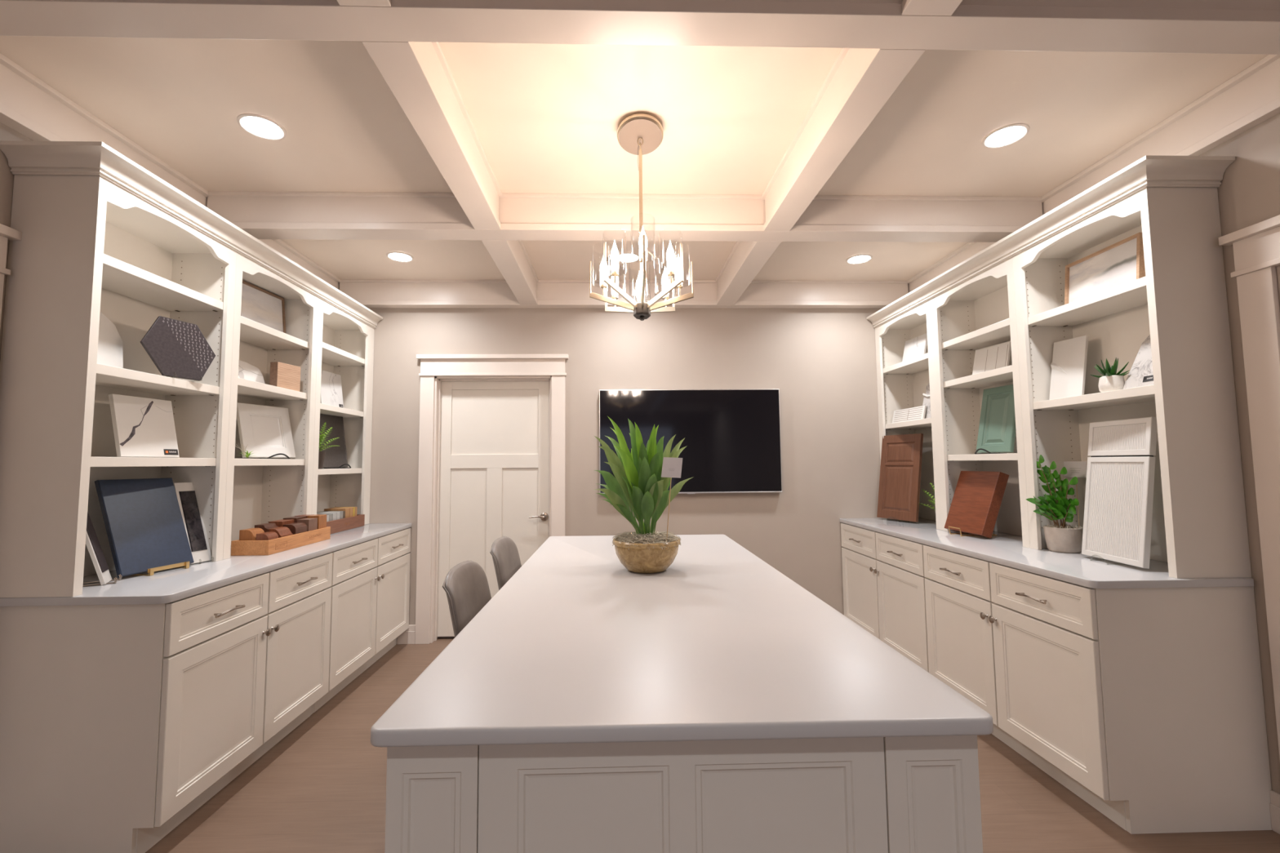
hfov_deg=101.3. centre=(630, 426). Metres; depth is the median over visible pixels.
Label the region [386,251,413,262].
recessed light
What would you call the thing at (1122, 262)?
framed picture
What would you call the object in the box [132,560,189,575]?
easel
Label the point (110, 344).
sample
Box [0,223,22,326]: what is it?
door frame
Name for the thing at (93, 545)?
sample
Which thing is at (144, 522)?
sample
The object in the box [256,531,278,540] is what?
wood block
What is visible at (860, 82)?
trim
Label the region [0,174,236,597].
bookcase
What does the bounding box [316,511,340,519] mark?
chip
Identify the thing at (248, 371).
sample
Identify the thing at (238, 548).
tray
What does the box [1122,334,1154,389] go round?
sample
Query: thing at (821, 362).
wall
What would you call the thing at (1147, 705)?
base cabinet
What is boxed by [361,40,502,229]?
trim
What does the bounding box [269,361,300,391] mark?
wood block
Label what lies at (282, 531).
wood block
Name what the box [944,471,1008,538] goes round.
sample
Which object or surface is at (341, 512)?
chip
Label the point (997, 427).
sample
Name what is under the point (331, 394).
sample
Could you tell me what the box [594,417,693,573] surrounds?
potted plant
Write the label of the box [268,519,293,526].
wood block
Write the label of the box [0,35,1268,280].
ceiling
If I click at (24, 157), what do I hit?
crown molding
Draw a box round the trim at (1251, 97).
[906,54,1279,293]
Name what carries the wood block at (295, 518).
in the tray at (238, 548)
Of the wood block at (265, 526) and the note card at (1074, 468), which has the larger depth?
the wood block at (265, 526)
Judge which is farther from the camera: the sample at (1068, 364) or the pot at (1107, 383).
the sample at (1068, 364)
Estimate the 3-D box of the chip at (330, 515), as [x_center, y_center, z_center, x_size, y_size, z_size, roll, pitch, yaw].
[-2.083,0.648,3.516,0.150,0.118,0.042,0,-4,-2]
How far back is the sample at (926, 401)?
3.79 m
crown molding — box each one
[0,140,382,328]
[866,155,1235,328]
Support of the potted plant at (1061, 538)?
on the countertop at (1002, 548)
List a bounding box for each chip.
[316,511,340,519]
[316,512,336,520]
[321,511,342,519]
[324,507,349,517]
[326,514,333,521]
[328,507,353,516]
[336,506,355,516]
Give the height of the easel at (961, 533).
0.201 m
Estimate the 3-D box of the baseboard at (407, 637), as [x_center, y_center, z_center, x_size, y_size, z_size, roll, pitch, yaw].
[-0.012,1.584,4.074,3.550,0.140,0.016,0,-4,-2]
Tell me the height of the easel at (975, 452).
0.160 m
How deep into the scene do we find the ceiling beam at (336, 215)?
2.85 m
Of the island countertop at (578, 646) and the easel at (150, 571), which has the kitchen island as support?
the island countertop at (578, 646)
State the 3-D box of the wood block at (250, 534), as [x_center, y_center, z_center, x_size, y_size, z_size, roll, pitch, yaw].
[-1.971,0.595,2.743,0.082,0.117,0.090,0,-4,-2]
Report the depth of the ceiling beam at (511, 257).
3.48 m
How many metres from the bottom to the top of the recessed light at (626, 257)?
0.007 m
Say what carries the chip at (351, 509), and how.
in the tray at (351, 522)
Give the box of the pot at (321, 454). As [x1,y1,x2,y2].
[318,451,325,469]
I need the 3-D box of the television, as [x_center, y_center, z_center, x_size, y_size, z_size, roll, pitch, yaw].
[0.475,0.119,4.170,1.439,0.827,0.051,0,-4,-2]
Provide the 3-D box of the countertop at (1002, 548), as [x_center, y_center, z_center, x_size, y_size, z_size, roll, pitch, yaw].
[2.020,0.668,3.084,0.640,0.030,2.229,0,-4,-2]
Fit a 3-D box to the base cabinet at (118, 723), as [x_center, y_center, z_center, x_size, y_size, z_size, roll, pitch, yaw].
[-1.953,1.110,2.379,0.666,0.884,1.084,0,-4,-2]
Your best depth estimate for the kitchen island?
0.95 m
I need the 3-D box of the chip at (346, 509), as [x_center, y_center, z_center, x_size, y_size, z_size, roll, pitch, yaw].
[-2.089,0.653,3.732,0.150,0.139,0.057,0,-4,-2]
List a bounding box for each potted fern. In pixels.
[318,422,339,469]
[919,482,935,509]
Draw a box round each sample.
[85,511,111,585]
[94,477,194,577]
[97,311,123,368]
[108,393,179,457]
[173,482,211,564]
[236,402,295,457]
[238,360,265,383]
[319,413,347,467]
[320,370,343,408]
[876,433,923,522]
[891,405,926,423]
[902,333,927,361]
[922,382,931,418]
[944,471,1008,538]
[972,341,1011,374]
[976,384,1016,453]
[1048,335,1088,399]
[1081,417,1157,568]
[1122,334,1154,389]
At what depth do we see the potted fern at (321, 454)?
3.51 m
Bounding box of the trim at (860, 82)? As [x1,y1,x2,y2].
[761,48,925,231]
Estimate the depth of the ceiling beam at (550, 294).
4.18 m
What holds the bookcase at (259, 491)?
on the countertop at (171, 584)
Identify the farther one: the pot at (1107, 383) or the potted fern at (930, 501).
the potted fern at (930, 501)
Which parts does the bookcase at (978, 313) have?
shelf, shelf, shelf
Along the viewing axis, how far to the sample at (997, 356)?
3.18 m
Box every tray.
[231,526,330,555]
[326,514,364,533]
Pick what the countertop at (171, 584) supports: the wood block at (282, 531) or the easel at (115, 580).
the easel at (115, 580)
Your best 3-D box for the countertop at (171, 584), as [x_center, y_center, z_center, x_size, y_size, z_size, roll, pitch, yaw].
[-1.989,0.693,2.964,0.634,0.030,2.239,0,-4,-2]
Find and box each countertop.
[0,523,411,606]
[370,534,993,746]
[840,517,1253,588]
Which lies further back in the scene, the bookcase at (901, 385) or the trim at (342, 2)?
the bookcase at (901, 385)
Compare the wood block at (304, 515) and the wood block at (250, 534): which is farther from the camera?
the wood block at (304, 515)
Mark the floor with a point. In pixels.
(322, 788)
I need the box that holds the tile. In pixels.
[140,315,215,381]
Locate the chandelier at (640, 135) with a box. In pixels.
[589,113,693,320]
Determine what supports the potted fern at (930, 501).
on the countertop at (1002, 548)
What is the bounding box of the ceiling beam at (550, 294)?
[339,279,908,308]
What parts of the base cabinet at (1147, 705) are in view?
drawer pull, drawer, cabinet door, door knob, door knob, drawer pull, drawer, cabinet door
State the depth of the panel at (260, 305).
3.15 m
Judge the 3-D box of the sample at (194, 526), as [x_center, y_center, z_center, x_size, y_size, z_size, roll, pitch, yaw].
[-2.090,0.457,2.505,0.132,0.377,0.101,-1,-4,11]
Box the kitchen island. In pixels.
[384,735,982,852]
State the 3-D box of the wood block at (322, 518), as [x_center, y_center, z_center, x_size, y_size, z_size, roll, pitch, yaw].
[-1.909,0.612,3.197,0.068,0.143,0.086,0,-4,-2]
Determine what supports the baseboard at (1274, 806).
attached to the wall at (1249, 189)
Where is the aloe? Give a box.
[1090,358,1128,392]
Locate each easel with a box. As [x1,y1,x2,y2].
[82,574,121,586]
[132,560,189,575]
[249,453,290,458]
[324,463,351,468]
[948,526,996,536]
[974,448,1007,453]
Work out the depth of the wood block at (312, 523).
3.07 m
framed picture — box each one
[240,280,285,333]
[1064,232,1145,304]
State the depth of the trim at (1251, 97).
2.16 m
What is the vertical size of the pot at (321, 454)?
0.115 m
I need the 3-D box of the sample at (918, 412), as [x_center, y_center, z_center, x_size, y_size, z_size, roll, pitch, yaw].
[2.109,-0.086,3.982,0.035,0.105,0.400,0,-4,-4]
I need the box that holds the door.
[414,354,568,644]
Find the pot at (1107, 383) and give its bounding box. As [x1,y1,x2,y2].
[1097,374,1124,392]
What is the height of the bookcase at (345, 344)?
1.540 m
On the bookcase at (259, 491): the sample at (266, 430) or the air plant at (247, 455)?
the air plant at (247, 455)
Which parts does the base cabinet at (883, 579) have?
drawer, cabinet door, drawer pull, drawer, cabinet door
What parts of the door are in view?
handle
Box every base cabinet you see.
[0,552,333,852]
[311,528,410,714]
[840,523,928,672]
[923,544,1271,834]
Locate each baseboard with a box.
[396,624,415,644]
[1269,790,1279,834]
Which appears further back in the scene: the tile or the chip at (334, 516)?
the chip at (334, 516)
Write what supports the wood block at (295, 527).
in the tray at (238, 548)
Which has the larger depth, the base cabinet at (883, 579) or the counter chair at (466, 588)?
the base cabinet at (883, 579)
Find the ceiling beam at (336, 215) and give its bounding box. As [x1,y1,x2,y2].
[207,191,1042,242]
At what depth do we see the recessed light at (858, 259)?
3.76 m
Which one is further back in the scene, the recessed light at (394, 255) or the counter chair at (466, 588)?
the recessed light at (394, 255)
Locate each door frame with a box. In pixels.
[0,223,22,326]
[1218,214,1279,759]
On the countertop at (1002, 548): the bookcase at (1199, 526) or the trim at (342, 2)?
the bookcase at (1199, 526)
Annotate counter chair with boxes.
[442,560,491,637]
[489,536,521,590]
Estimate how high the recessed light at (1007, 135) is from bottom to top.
0.007 m
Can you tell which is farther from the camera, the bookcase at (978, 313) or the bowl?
the bookcase at (978, 313)
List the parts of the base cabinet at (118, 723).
cabinet door, drawer, drawer pull, door knob, door knob, cabinet door, drawer, drawer pull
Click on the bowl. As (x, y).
(650, 554)
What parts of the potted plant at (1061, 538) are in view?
stem, stem, stem, pot, stem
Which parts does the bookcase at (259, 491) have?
shelf, shelf, shelf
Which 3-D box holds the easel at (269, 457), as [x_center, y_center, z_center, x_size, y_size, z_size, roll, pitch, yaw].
[-2.142,0.115,3.131,0.141,0.160,0.164,-1,-4,8]
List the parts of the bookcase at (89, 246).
shelf, shelf, shelf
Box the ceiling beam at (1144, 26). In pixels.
[0,0,1279,54]
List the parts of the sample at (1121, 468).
drawer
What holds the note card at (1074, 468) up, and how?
attached to the bookcase at (1199, 526)
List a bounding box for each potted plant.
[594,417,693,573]
[1026,454,1083,553]
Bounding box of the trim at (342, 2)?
[336,0,391,6]
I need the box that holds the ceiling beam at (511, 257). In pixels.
[481,240,538,304]
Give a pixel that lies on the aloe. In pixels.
(1110, 381)
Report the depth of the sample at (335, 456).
3.88 m
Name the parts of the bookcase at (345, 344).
shelf, shelf, shelf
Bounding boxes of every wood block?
[239,528,264,540]
[254,523,279,532]
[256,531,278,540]
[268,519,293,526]
[268,526,293,537]
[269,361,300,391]
[283,516,306,522]
[283,522,306,534]
[294,514,314,518]
[297,518,317,531]
[307,514,326,528]
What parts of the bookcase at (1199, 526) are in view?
shelf, shelf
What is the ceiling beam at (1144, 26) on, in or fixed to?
attached to the wall at (1249, 189)
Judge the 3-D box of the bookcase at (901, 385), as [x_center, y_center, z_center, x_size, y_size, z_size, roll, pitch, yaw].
[2.166,-0.066,3.870,0.293,1.540,0.766,0,-4,-2]
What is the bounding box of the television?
[599,389,782,493]
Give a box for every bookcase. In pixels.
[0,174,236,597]
[222,252,319,559]
[311,297,374,524]
[875,299,942,529]
[930,257,1030,547]
[1012,186,1251,578]
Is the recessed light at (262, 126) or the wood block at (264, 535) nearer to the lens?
the recessed light at (262, 126)
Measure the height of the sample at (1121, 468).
0.614 m
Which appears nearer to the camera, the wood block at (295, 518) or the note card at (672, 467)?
the note card at (672, 467)
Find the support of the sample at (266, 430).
on the easel at (269, 457)
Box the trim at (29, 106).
[0,53,340,289]
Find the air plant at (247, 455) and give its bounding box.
[235,442,253,457]
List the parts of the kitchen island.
corner post, panel, corner post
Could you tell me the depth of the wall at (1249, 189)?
2.00 m
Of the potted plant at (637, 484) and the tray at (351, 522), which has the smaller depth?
the potted plant at (637, 484)
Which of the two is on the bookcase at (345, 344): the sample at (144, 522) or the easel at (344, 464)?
the easel at (344, 464)
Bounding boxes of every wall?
[0,122,33,359]
[368,307,880,625]
[1199,113,1279,794]
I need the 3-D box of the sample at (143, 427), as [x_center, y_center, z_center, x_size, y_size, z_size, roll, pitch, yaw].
[-2.134,0.004,2.311,0.073,0.266,0.261,-1,-4,4]
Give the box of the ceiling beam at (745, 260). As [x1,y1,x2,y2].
[715,241,781,305]
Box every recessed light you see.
[236,113,286,140]
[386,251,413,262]
[618,252,639,262]
[845,253,872,263]
[982,123,1030,148]
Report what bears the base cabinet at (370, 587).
on the floor
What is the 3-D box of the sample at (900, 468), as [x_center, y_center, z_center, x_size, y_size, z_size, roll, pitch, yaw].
[2.042,0.382,3.985,0.112,0.642,0.360,1,-4,-20]
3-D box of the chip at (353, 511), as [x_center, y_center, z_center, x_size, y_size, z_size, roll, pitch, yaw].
[-2.092,0.660,3.828,0.150,0.139,0.025,0,-4,-2]
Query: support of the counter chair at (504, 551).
on the floor
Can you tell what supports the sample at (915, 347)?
on the bookcase at (901, 385)
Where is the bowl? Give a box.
[613,536,679,573]
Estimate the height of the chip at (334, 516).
0.122 m
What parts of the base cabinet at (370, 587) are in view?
cabinet door, drawer, drawer pull, drawer, cabinet door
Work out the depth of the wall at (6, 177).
1.92 m
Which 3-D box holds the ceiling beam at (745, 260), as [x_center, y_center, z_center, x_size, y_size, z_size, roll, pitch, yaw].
[0.774,-1.111,3.596,0.155,0.200,1.205,0,-4,-2]
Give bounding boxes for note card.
[661,457,682,540]
[1063,461,1086,526]
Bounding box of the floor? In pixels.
[145,636,1279,852]
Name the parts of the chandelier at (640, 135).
candle bulb, arm, candle bulb, candle bulb, arm, arm, candle bulb, stem, candle bulb, arm, arm, candle bulb, arm, candle bulb, arm, candle bulb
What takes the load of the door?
in the wall at (821, 362)
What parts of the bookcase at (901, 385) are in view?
shelf, shelf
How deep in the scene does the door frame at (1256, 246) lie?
1.94 m
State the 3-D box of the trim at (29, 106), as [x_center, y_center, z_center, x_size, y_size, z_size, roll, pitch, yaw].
[-2.174,-1.383,-0.678,0.081,0.200,9.780,0,-4,-2]
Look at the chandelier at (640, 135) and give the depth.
2.21 m

